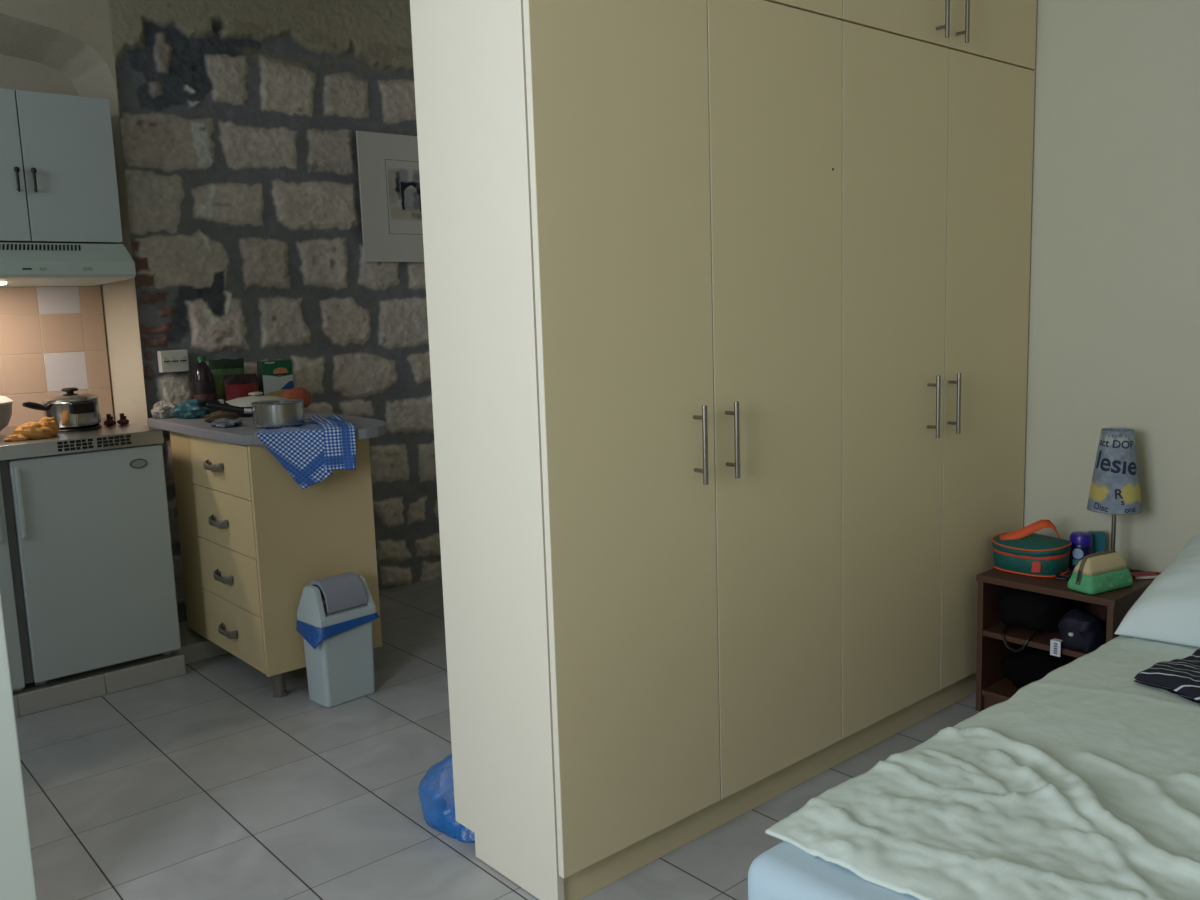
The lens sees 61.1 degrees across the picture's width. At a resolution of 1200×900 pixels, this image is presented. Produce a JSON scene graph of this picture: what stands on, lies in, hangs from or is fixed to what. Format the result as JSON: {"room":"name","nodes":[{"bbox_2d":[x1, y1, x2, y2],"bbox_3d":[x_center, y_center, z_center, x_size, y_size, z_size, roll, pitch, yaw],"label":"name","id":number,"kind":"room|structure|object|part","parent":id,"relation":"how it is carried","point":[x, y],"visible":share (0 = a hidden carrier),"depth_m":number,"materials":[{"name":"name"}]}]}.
{"room":"studio apartment","nodes":[
{"label":"studio apartment","id":0,"kind":"room"},
{"bbox_2d":[0,590,36,899],"bbox_3d":[-1.942,-0.215,1.437,1.781,2.750,0.140,-9,11,-40],"label":"wall partition","id":1,"kind":"structure","parent":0,"point":[17,878],"depth_m":2.09,"materials":[{"name":"paint"}]},
{"bbox_2d":[0,0,441,621],"bbox_3d":[-2.163,-0.550,3.853,4.650,2.750,0.290,-9,11,-40],"label":"wall","id":2,"kind":"structure","parent":0,"point":[240,120],"depth_m":4.26,"materials":[{"name":"stone"}]},
{"bbox_2d":[0,285,113,426],"bbox_3d":[-2.443,-0.316,3.744,1.173,0.564,0.018,-9,11,-40],"label":"backsplash","id":3,"kind":"structure","parent":2,"relation":"attached to","point":[53,339],"depth_m":3.98,"materials":[{"name":"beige tile"}]},
{"bbox_2d":[0,88,122,243],"bbox_3d":[-2.115,-0.993,3.644,0.600,0.506,0.464,-9,11,-40],"label":"upper cabinet","id":4,"kind":"object","parent":2,"relation":"attached to","point":[58,178],"visible":0.98,"depth_m":3.56,"materials":[{"name":"white wood"}]},
{"bbox_3d":[-2.101,-0.959,3.401,0.298,0.506,0.019,-9,11,-40],"label":"door","id":5,"kind":"part","parent":4,"relation":"part of","materials":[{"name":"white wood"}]},
{"bbox_3d":[-1.990,-0.925,3.471,0.019,0.084,0.028,-9,11,-40],"label":"handle","id":6,"kind":"part","parent":4,"relation":"part of","materials":[{"name":"black plastic"}]},
{"bbox_3d":[-1.950,-0.931,3.505,0.019,0.084,0.028,-9,11,-40],"label":"handle","id":7,"kind":"part","parent":4,"relation":"part of","materials":[{"name":"black plastic"}]},
{"bbox_2d":[0,242,135,286],"bbox_3d":[-2.070,-0.665,3.651,0.600,0.144,0.546,-9,11,-40],"label":"extractor hood","id":8,"kind":"object","parent":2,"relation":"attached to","point":[21,264],"visible":1,"depth_m":3.54,"materials":[{"name":"metal"}]},
{"bbox_2d":[157,350,188,372],"bbox_3d":[-1.712,-0.357,4.077,0.108,0.087,0.042,-9,11,-40],"label":"wall socket","id":9,"kind":"object","parent":2,"relation":"attached to","point":[168,360],"visible":1,"depth_m":4.06,"materials":[{"name":"white plastic"}]},
{"bbox_2d":[356,131,423,261],"bbox_3d":[-0.880,-1.160,4.704,0.503,0.572,0.015,-9,11,-40],"label":"picture","id":10,"kind":"object","parent":2,"relation":"attached to","point":[388,164],"visible":0.76,"depth_m":4.63},
{"bbox_2d":[16,577,979,899],"bbox_3d":[-0.240,1.082,1.905,4.850,0.060,6.390,-9,11,-40],"label":"floor","id":11,"kind":"structure","parent":0,"point":[204,783],"depth_m":2.80,"materials":[{"name":"tile"}]},
{"bbox_2d":[0,476,24,691],"bbox_3d":[-2.374,0.437,3.402,0.600,0.788,0.656,-9,11,-40],"label":"base cabinet","id":12,"kind":"object","parent":11,"relation":"on","point":[6,580],"visible":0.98,"depth_m":3.36,"materials":[{"name":"white wood"}]},
{"bbox_3d":[-1.963,0.184,3.308,0.016,0.238,0.018,-9,11,-40],"label":"handle","id":13,"kind":"part","parent":12,"relation":"part of","materials":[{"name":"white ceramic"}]},
{"bbox_2d":[0,418,163,460],"bbox_3d":[-2.210,-0.016,3.514,1.138,0.060,0.680,-9,11,-40],"label":"countertop","id":14,"kind":"structure","parent":12,"relation":"on","point":[100,436],"depth_m":3.50,"materials":[{"name":"stone"}]},
{"bbox_2d":[0,395,12,430],"bbox_3d":[-2.212,-0.129,3.598,0.242,0.138,0.242,-9,11,-40],"label":"mixing bowl","id":15,"kind":"object","parent":14,"relation":"on","point":[5,402],"visible":1,"depth_m":3.60,"materials":[{"name":"grey ceramic"}]},
{"bbox_3d":[-2.213,-0.178,3.591,0.242,0.038,0.242,-9,11,-40],"label":"lid","id":16,"kind":"part","parent":15,"relation":"part of","materials":[{"name":"white plastic"}]},
{"bbox_2d":[3,416,59,441],"bbox_3d":[-1.942,-0.074,3.472,0.188,0.069,0.099,-9,11,-40],"label":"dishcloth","id":17,"kind":"object","parent":14,"relation":"on","point":[47,427],"visible":1,"depth_m":3.45,"materials":[{"name":"orange fabric"}]},
{"bbox_2d":[22,387,100,428],"bbox_3d":[-1.933,-0.153,3.695,0.201,0.142,0.258,-2,8,-2],"label":"saucepan","id":18,"kind":"object","parent":14,"relation":"on","point":[71,409],"visible":0.96,"depth_m":3.65,"materials":[{"name":"metal"}]},
{"bbox_3d":[-2.004,-0.154,3.612,0.025,0.042,0.101,1,9,21],"label":"handle","id":19,"kind":"part","parent":18,"relation":"part of","materials":[{"name":"black plastic"}]},
{"bbox_3d":[-1.940,-0.217,3.719,0.056,0.021,0.056,-9,11,-40],"label":"knob","id":20,"kind":"part","parent":18,"relation":"part of","materials":[{"name":"black plastic"}]},
{"bbox_3d":[-1.939,-0.196,3.722,0.191,0.024,0.191,-9,11,-40],"label":"lid","id":21,"kind":"part","parent":18,"relation":"part of","materials":[{"name":"metal"}]},
{"bbox_2d":[104,414,115,425],"bbox_3d":[-1.852,-0.115,3.834,0.043,0.043,0.030,-9,11,-40],"label":"stopper","id":22,"kind":"object","parent":14,"relation":"on","point":[109,421],"visible":1,"depth_m":3.83,"materials":[{"name":"red plastic"}]},
{"bbox_3d":[-1.849,-0.122,3.836,0.024,0.029,0.015,-9,11,-40],"label":"stem","id":23,"kind":"part","parent":22,"relation":"part of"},
{"bbox_2d":[117,413,128,424],"bbox_3d":[-1.803,-0.118,3.842,0.043,0.043,0.032,-9,11,-40],"label":"stopper","id":24,"kind":"object","parent":14,"relation":"on","point":[123,421],"visible":1,"depth_m":3.83,"materials":[{"name":"red plastic"}]},
{"bbox_3d":[-1.803,-0.125,3.843,0.024,0.029,0.015,-9,11,-40],"label":"stem","id":25,"kind":"part","parent":24,"relation":"part of","materials":[{"name":"red plastic"}]},
{"bbox_2d":[0,444,180,684],"bbox_3d":[-1.952,0.373,3.763,0.511,0.788,0.658,-9,11,-40],"label":"fridge","id":26,"kind":"object","parent":11,"relation":"on","point":[88,533],"visible":0.88,"depth_m":3.51,"materials":[{"name":"white metal"}]},
{"bbox_3d":[-1.910,0.176,3.351,0.018,0.238,0.018,-9,11,-40],"label":"handle","id":27,"kind":"part","parent":26,"relation":"part of","materials":[{"name":"white plastic"}]},
{"bbox_2d":[13,621,229,717],"bbox_3d":[-2.038,0.809,3.774,1.620,0.075,0.683,-9,11,-40],"label":"plinth","id":28,"kind":"object","parent":11,"relation":"on","point":[82,686],"visible":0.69,"depth_m":3.61,"materials":[{"name":"tile"}]},
{"bbox_2d":[170,432,381,697],"bbox_3d":[-1.231,0.370,3.799,0.460,0.883,0.770,-9,11,-40],"label":"drawer unit","id":29,"kind":"object","parent":11,"relation":"on","point":[252,539],"visible":0.81,"depth_m":3.52,"materials":[{"name":"beige laminate"}]},
{"bbox_3d":[-1.563,0.321,3.878,0.018,0.781,0.207,-9,11,-40],"label":"filler panel","id":30,"kind":"part","parent":29,"relation":"part of","materials":[{"name":"beige laminate"}]},
{"bbox_3d":[-1.353,0.056,3.550,0.028,0.032,0.136,-9,11,-40],"label":"handle","id":31,"kind":"part","parent":29,"relation":"part of","materials":[{"name":"grey metal"}]},
{"bbox_3d":[-1.347,0.253,3.578,0.028,0.032,0.136,-9,11,-40],"label":"handle","id":32,"kind":"part","parent":29,"relation":"part of","materials":[{"name":"grey metal"}]},
{"bbox_3d":[-1.326,0.055,3.554,0.018,0.180,0.539,-9,11,-40],"label":"drawer","id":33,"kind":"part","parent":29,"relation":"part of","materials":[{"name":"beige laminate"}]},
{"bbox_3d":[-1.340,0.451,3.606,0.028,0.032,0.136,-9,11,-40],"label":"handle","id":34,"kind":"part","parent":29,"relation":"part of","materials":[{"name":"grey metal"}]},
{"bbox_3d":[-1.320,0.245,3.581,0.018,0.196,0.539,-9,11,-40],"label":"drawer","id":35,"kind":"part","parent":29,"relation":"part of","materials":[{"name":"beige laminate"}]},
{"bbox_3d":[-1.333,0.648,3.634,0.028,0.032,0.136,-9,11,-40],"label":"handle","id":36,"kind":"part","parent":29,"relation":"part of","materials":[{"name":"grey metal"}]},
{"bbox_3d":[-1.314,0.442,3.609,0.018,0.196,0.539,-9,11,-40],"label":"drawer","id":37,"kind":"part","parent":29,"relation":"part of","materials":[{"name":"beige laminate"}]},
{"bbox_3d":[-1.307,0.639,3.637,0.018,0.196,0.539,-9,11,-40],"label":"drawer","id":38,"kind":"part","parent":29,"relation":"part of","materials":[{"name":"beige laminate"}]},
{"bbox_2d":[147,410,386,445],"bbox_3d":[-1.221,-0.092,3.774,0.538,0.036,1.132,-9,11,-40],"label":"countertop","id":39,"kind":"structure","parent":29,"relation":"on","point":[243,434],"depth_m":3.58,"materials":[{"name":"grey stone"}]},
{"bbox_2d":[151,400,176,418],"bbox_3d":[-1.715,-0.162,4.006,0.111,0.069,0.102,-9,11,-40],"label":"tissue","id":40,"kind":"object","parent":39,"relation":"on","point":[164,409],"visible":0.92,"depth_m":3.98,"materials":[{"name":"white paper"}]},
{"bbox_2d":[173,399,217,418],"bbox_3d":[-1.575,-0.164,3.965,0.137,0.075,0.154,0,8,13],"label":"plastic bag","id":41,"kind":"object","parent":39,"relation":"on","point":[184,410],"visible":0.77,"depth_m":3.92,"materials":[{"name":"teal plastic"}]},
{"bbox_2d":[193,356,215,400],"bbox_3d":[-1.589,-0.259,4.075,0.083,0.233,0.083,-9,11,-40],"label":"bottle","id":42,"kind":"object","parent":39,"relation":"on","point":[203,379],"visible":0.75,"depth_m":4.04,"materials":[{"name":"brown plastic"}]},
{"bbox_2d":[204,411,238,422],"bbox_3d":[-1.409,-0.125,3.776,0.132,0.040,0.062,-9,11,-40],"label":"bread roll","id":43,"kind":"object","parent":39,"relation":"on","point":[212,417],"visible":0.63,"depth_m":3.75,"materials":[{"name":"brown food"}]},
{"bbox_2d":[209,358,243,401],"bbox_3d":[-1.529,-0.268,4.182,0.149,0.217,0.043,-9,11,-40],"label":"packet","id":44,"kind":"object","parent":39,"relation":"on","point":[220,368],"visible":0.4,"depth_m":4.15,"materials":[{"name":"green cardboard"}]},
{"bbox_2d":[210,418,242,427],"bbox_3d":[-1.332,-0.099,3.616,0.153,0.028,0.101,4,10,35],"label":"wrapper","id":45,"kind":"object","parent":39,"relation":"on","point":[223,422],"visible":1,"depth_m":3.58,"materials":[{"name":"plastic"}]},
{"bbox_2d":[224,374,258,400],"bbox_3d":[-1.462,-0.235,4.157,0.146,0.155,0.039,-9,11,-40],"label":"packet","id":46,"kind":"object","parent":39,"relation":"on","point":[235,385],"visible":0.61,"depth_m":4.14,"materials":[{"name":"red cardboard"}]},
{"bbox_2d":[197,392,286,416],"bbox_3d":[-1.406,-0.180,3.991,0.388,0.088,0.272,-9,11,-40],"label":"pan","id":47,"kind":"object","parent":39,"relation":"on","point":[245,402],"visible":0.52,"depth_m":3.93,"materials":[{"name":"silver metal"}]},
{"bbox_3d":[-1.466,-0.170,3.870,0.029,0.047,0.140,3,10,33],"label":"handle","id":48,"kind":"part","parent":47,"relation":"part of","materials":[{"name":"black plastic"}]},
{"bbox_3d":[-1.363,-0.221,4.023,0.054,0.018,0.054,-9,11,-40],"label":"knob","id":49,"kind":"part","parent":47,"relation":"part of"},
{"bbox_3d":[-1.363,-0.200,4.026,0.272,0.031,0.272,-9,11,-40],"label":"lid","id":50,"kind":"part","parent":47,"relation":"part of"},
{"bbox_2d":[256,360,293,396],"bbox_3d":[-1.365,-0.277,4.277,0.130,0.198,0.058,-9,11,-40],"label":"carton","id":51,"kind":"object","parent":39,"relation":"on","point":[275,377],"visible":0.83,"depth_m":4.25,"materials":[{"name":"cardboard"}]},
{"bbox_2d":[264,390,286,396],"bbox_3d":[-1.345,-0.214,4.266,0.130,0.075,0.002,-9,11,-40],"label":"print","id":52,"kind":"object","parent":51,"relation":"attached to","point":[278,393],"depth_m":4.25},
{"bbox_2d":[262,360,292,376],"bbox_3d":[-1.349,-0.339,4.248,0.130,0.067,0.002,-9,11,-40],"label":"print","id":53,"kind":"object","parent":51,"relation":"on","point":[280,368],"depth_m":4.25},
{"bbox_2d":[262,374,292,393],"bbox_3d":[-1.347,-0.280,4.257,0.130,0.089,0.002,-9,11,-40],"label":"print","id":54,"kind":"object","parent":51,"relation":"on","point":[271,383],"depth_m":4.25},
{"bbox_2d":[273,368,287,375],"bbox_3d":[-1.339,-0.329,4.258,0.065,0.033,0.003,-9,11,-40],"label":"print","id":55,"kind":"object","parent":51,"relation":"on","point":[276,371],"depth_m":4.26},
{"bbox_2d":[280,381,293,389],"bbox_3d":[-1.320,-0.272,4.282,0.058,0.038,0.002,-9,11,-40],"label":"print","id":56,"kind":"object","parent":51,"relation":"on","point":[284,385],"depth_m":4.28},
{"bbox_2d":[282,387,311,407],"bbox_3d":[-1.252,-0.215,4.195,0.127,0.090,0.083,-9,11,-40],"label":"bag","id":57,"kind":"object","parent":39,"relation":"on","point":[298,392],"visible":0.54,"depth_m":4.17,"materials":[{"name":"orange plastic"}]},
{"bbox_2d":[255,415,355,488],"bbox_3d":[-1.019,0.006,3.497,0.316,0.211,0.379,-5,9,-21],"label":"tea towel","id":58,"kind":"object","parent":39,"relation":"hanging from","point":[309,452],"visible":0.94,"depth_m":3.35,"materials":[{"name":"blue fabric"}]},
{"bbox_2d":[206,399,304,427],"bbox_3d":[-1.161,-0.124,3.459,0.308,0.094,0.177,-7,10,-33],"label":"saucepan","id":59,"kind":"object","parent":58,"relation":"on","point":[279,413],"visible":1,"depth_m":3.43,"materials":[{"name":"metal"}]},
{"bbox_3d":[-1.271,-0.144,3.450,0.125,0.044,0.026,-3,8,-11],"label":"handle","id":60,"kind":"part","parent":59,"relation":"part of","materials":[{"name":"black plastic"}]},
{"bbox_3d":[-1.111,0.801,3.519,0.048,0.101,0.048,-9,11,-40],"label":"leg","id":61,"kind":"part","parent":29,"relation":"part of","materials":[{"name":"grey metal"}]},
{"bbox_3d":[-0.975,0.352,3.519,0.432,0.785,0.017,-9,11,-40],"label":"panel","id":62,"kind":"part","parent":29,"relation":"part of","materials":[{"name":"beige laminate"}]},
{"bbox_2d":[296,572,379,707],"bbox_3d":[-0.896,0.638,3.467,0.173,0.424,0.255,6,11,44],"label":"waste bin","id":63,"kind":"object","parent":11,"relation":"on","point":[337,634],"visible":1,"depth_m":3.41,"materials":[{"name":"plastic"}]},
{"bbox_3d":[-0.896,0.554,3.459,0.156,0.043,0.220,6,11,44],"label":"lid","id":64,"kind":"part","parent":63,"relation":"part of","materials":[{"name":"plastic"}]},
{"bbox_2d":[418,753,474,842],"bbox_3d":[-0.326,0.847,2.624,0.270,0.206,0.293,-9,11,-40],"label":"bag","id":65,"kind":"object","parent":11,"relation":"on","point":[436,788],"visible":0.29,"depth_m":2.55,"materials":[{"name":"blue plastic"}]},
{"bbox_2d":[410,0,1036,899],"bbox_3d":[0.515,-0.343,2.802,2.005,2.460,0.461,-9,11,-40],"label":"wardrobe","id":66,"kind":"object","parent":11,"relation":"on","point":[727,301],"visible":0.97,"depth_m":2.36,"materials":[{"name":"laminate"}]},
{"bbox_3d":[-0.254,-0.232,2.182,0.018,2.456,0.399,-9,11,-40],"label":"panel","id":67,"kind":"part","parent":66,"relation":"part of","materials":[{"name":"laminate"}]},
{"bbox_3d":[0.073,-0.051,2.204,0.493,1.896,0.018,-9,11,-40],"label":"door","id":68,"kind":"part","parent":66,"relation":"part of","materials":[{"name":"beige laminate"}]},
{"bbox_3d":[0.229,-0.012,2.307,0.012,0.180,0.040,-9,11,-40],"label":"handle","id":69,"kind":"part","parent":66,"relation":"part of","materials":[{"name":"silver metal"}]},
{"bbox_3d":[0.310,-0.025,2.377,0.012,0.180,0.040,-9,11,-40],"label":"handle","id":70,"kind":"part","parent":66,"relation":"part of","materials":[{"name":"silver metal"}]},
{"bbox_3d":[0.446,-0.109,2.525,0.491,1.896,0.018,-9,11,-40],"label":"door","id":71,"kind":"part","parent":66,"relation":"part of","materials":[{"name":"beige laminate"}]},
{"bbox_3d":[0.408,-1.281,2.359,0.491,0.462,0.018,-9,11,-40],"label":"door","id":72,"kind":"part","parent":66,"relation":"part of","materials":[{"name":"beige laminate"}]},
{"bbox_3d":[0.784,-1.339,2.682,0.500,0.462,0.018,-9,11,-40],"label":"door","id":73,"kind":"part","parent":66,"relation":"part of","materials":[{"name":"beige laminate"}]},
{"bbox_3d":[0.823,-0.167,2.847,0.500,1.896,0.018,-9,11,-40],"label":"door","id":74,"kind":"part","parent":66,"relation":"part of","materials":[{"name":"beige laminate"}]},
{"bbox_3d":[0.966,-0.126,2.940,0.012,0.180,0.040,-9,11,-40],"label":"handle","id":75,"kind":"part","parent":66,"relation":"part of","materials":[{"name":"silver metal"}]},
{"bbox_3d":[0.945,-1.228,2.797,0.012,0.180,0.040,-9,11,-40],"label":"handle","id":76,"kind":"part","parent":66,"relation":"part of","materials":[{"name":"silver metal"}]},
{"bbox_3d":[1.051,-0.139,3.013,0.012,0.180,0.040,-9,11,-40],"label":"handle","id":77,"kind":"part","parent":66,"relation":"part of","materials":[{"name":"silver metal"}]},
{"bbox_3d":[1.024,-1.240,2.865,0.012,0.180,0.040,-9,11,-40],"label":"handle","id":78,"kind":"part","parent":66,"relation":"part of","materials":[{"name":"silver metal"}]},
{"bbox_3d":[1.205,-0.226,3.175,0.505,1.896,0.018,-9,11,-40],"label":"door","id":79,"kind":"part","parent":66,"relation":"part of","materials":[{"name":"beige laminate"}]},
{"bbox_3d":[1.166,-1.398,3.009,0.505,0.462,0.018,-9,11,-40],"label":"door","id":80,"kind":"part","parent":66,"relation":"part of","materials":[{"name":"beige laminate"}]},
{"bbox_2d":[748,841,918,899],"bbox_3d":[1.480,0.791,1.771,2.102,0.442,1.420,-9,11,-40],"label":"mattress","id":81,"kind":"object","parent":11,"relation":"on","point":[784,871],"visible":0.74,"depth_m":1.54,"materials":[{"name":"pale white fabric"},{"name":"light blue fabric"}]},
{"bbox_2d":[765,635,1199,899],"bbox_3d":[1.332,0.571,1.615,1.594,0.043,1.460,-9,11,-40],"label":"duvet cover","id":82,"kind":"object","parent":81,"relation":"on","point":[1083,783],"visible":0.93,"depth_m":1.69,"materials":[{"name":"white fabric"}]},
{"bbox_2d":[1114,533,1199,647],"bbox_3d":[1.771,0.336,2.431,0.809,0.222,0.629,6,11,44],"label":"pillow","id":83,"kind":"object","parent":82,"relation":"on","point":[1168,610],"visible":1,"depth_m":2.45,"materials":[{"name":"white fabric"}]},
{"bbox_2d":[1134,648,1199,703],"bbox_3d":[1.315,0.483,2.135,0.269,0.037,0.263,-6,9,-29],"label":"striped shirt","id":84,"kind":"object","parent":82,"relation":"on","point":[1180,677],"visible":1,"depth_m":2.15,"materials":[{"name":"black fabric"}]},
{"bbox_2d":[976,567,1153,711],"bbox_3d":[1.446,0.599,3.138,0.371,0.440,0.414,-9,11,-40],"label":"bedside table","id":85,"kind":"object","parent":11,"relation":"on","point":[1111,607],"visible":0.26,"depth_m":3.13,"materials":[{"name":"red wood"}]},
{"bbox_3d":[1.321,0.593,3.286,0.367,0.420,0.018,-9,11,-40],"label":"panel","id":86,"kind":"part","parent":85,"relation":"part of","materials":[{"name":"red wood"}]},
{"bbox_2d":[982,678,1018,700],"bbox_3d":[1.449,0.754,3.158,0.352,0.017,0.369,-9,11,-40],"label":"shelf","id":87,"kind":"object","parent":85,"relation":"attached to","point":[994,689],"depth_m":3.18,"materials":[{"name":"red wood"}]},
{"bbox_2d":[1001,625,1036,652],"bbox_3d":[1.269,0.575,3.086,0.052,0.073,0.094,-9,11,-40],"label":"loop","id":88,"kind":"object","parent":85,"relation":"hanging from","point":[1034,631],"visible":1,"depth_m":3.07,"materials":[{"name":"black plastic"}]},
{"bbox_2d":[991,519,1071,576],"bbox_3d":[1.347,0.292,3.175,0.182,0.161,0.225,-9,11,-40],"label":"lunch bag","id":89,"kind":"object","parent":85,"relation":"on","point":[1022,551],"visible":1,"depth_m":3.12,"materials":[{"name":"teal fabric"}]},
{"bbox_3d":[1.347,0.290,3.175,0.180,0.051,0.222,-9,11,-40],"label":"lid","id":90,"kind":"part","parent":89,"relation":"part of","materials":[{"name":"teal fabric"}]},
{"bbox_2d":[1000,643,1076,688],"bbox_3d":[1.413,0.673,3.129,0.242,0.153,0.324,-9,11,-40],"label":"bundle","id":91,"kind":"object","parent":85,"relation":"on","point":[1029,665],"visible":0.26,"depth_m":3.09,"materials":[{"name":"black fabric"}]},
{"bbox_2d":[997,587,1081,630],"bbox_3d":[1.370,0.478,3.162,0.282,0.148,0.203,-9,11,-40],"label":"bag","id":92,"kind":"object","parent":85,"relation":"on","point":[1028,610],"visible":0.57,"depth_m":3.06,"materials":[{"name":"black fabric"}]},
{"bbox_2d":[983,619,1106,657],"bbox_3d":[1.443,0.564,3.131,0.352,0.017,0.369,-9,11,-40],"label":"shelf","id":93,"kind":"object","parent":85,"relation":"attached to","point":[993,628],"depth_m":3.10,"materials":[{"name":"red wood"}]},
{"bbox_2d":[1056,573,1069,579],"bbox_3d":[1.398,0.382,3.065,0.048,0.011,0.053,-9,11,-40],"label":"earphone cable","id":94,"kind":"object","parent":85,"relation":"on","point":[1057,574],"visible":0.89,"depth_m":3.06,"materials":[{"name":"black plastic"}]},
{"bbox_2d":[1050,609,1105,656],"bbox_3d":[1.405,0.534,2.970,0.132,0.129,0.123,-9,11,-40],"label":"pouch","id":95,"kind":"object","parent":85,"relation":"on","point":[1080,630],"visible":0.96,"depth_m":2.93,"materials":[{"name":"fabric"}]},
{"bbox_2d":[1068,531,1092,569],"bbox_3d":[1.495,0.313,3.161,0.067,0.116,0.067,-9,11,-40],"label":"can","id":96,"kind":"object","parent":85,"relation":"on","point":[1082,542],"visible":0.84,"depth_m":3.13,"materials":[{"name":"blue metal"}]},
{"bbox_3d":[1.580,0.564,3.251,0.010,0.370,0.369,-9,11,-40],"label":"panel","id":97,"kind":"part","parent":85,"relation":"part of","materials":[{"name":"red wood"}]},
{"bbox_2d":[1088,531,1105,552],"bbox_3d":[1.553,0.310,3.182,0.048,0.112,0.024,-1,8,9],"label":"pack","id":98,"kind":"object","parent":85,"relation":"on","point":[1098,544],"visible":0.5,"depth_m":3.17},
{"bbox_2d":[1067,550,1132,594],"bbox_3d":[1.457,0.349,2.957,0.198,0.103,0.090,-6,9,-26],"label":"bag","id":99,"kind":"object","parent":85,"relation":"on","point":[1100,572],"visible":1,"depth_m":2.93,"materials":[{"name":"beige fabric"}]},
{"bbox_3d":[1.376,0.362,2.918,0.013,0.032,0.010,-6,9,-26],"label":"zip pull","id":100,"kind":"part","parent":99,"relation":"part of","materials":[{"name":"fabric"}]},
{"bbox_2d":[1087,428,1160,573],"bbox_3d":[1.572,0.158,3.066,0.203,0.446,0.151,-5,9,-21],"label":"table lamp","id":101,"kind":"object","parent":85,"relation":"on","point":[1115,490],"visible":1,"depth_m":3.00,"materials":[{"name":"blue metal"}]},
{"bbox_3d":[1.551,0.243,3.068,0.012,0.242,0.012,-9,11,-40],"label":"stem","id":102,"kind":"part","parent":101,"relation":"part of","materials":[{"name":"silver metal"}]},
{"bbox_3d":[1.545,0.059,3.042,0.151,0.243,0.151,-9,11,-40],"label":"lamp shade","id":103,"kind":"part","parent":101,"relation":"part of","materials":[{"name":"fabric"}]},
{"bbox_3d":[1.655,0.371,3.087,0.090,0.010,0.012,2,9,23],"label":"cord","id":104,"kind":"part","parent":101,"relation":"part of","materials":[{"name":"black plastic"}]},
{"bbox_3d":[1.575,0.626,2.995,0.367,0.420,0.018,-9,11,-40],"label":"panel","id":105,"kind":"part","parent":85,"relation":"part of","materials":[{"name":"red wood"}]},
{"bbox_2d":[1130,571,1158,579],"bbox_3d":[1.630,0.377,3.051,0.080,0.012,0.044,-3,8,-6],"label":"notebook","id":106,"kind":"object","parent":85,"relation":"on","point":[1146,574],"visible":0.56,"depth_m":3.03,"materials":[{"name":"paper"}]},
{"bbox_2d":[1023,0,1199,572],"bbox_3d":[1.488,-0.587,3.263,0.100,2.750,6.240,-9,11,-40],"label":"wall","id":107,"kind":"structure","parent":0,"point":[1114,321],"depth_m":3.09,"materials":[{"name":"beige paint"}]}
]}

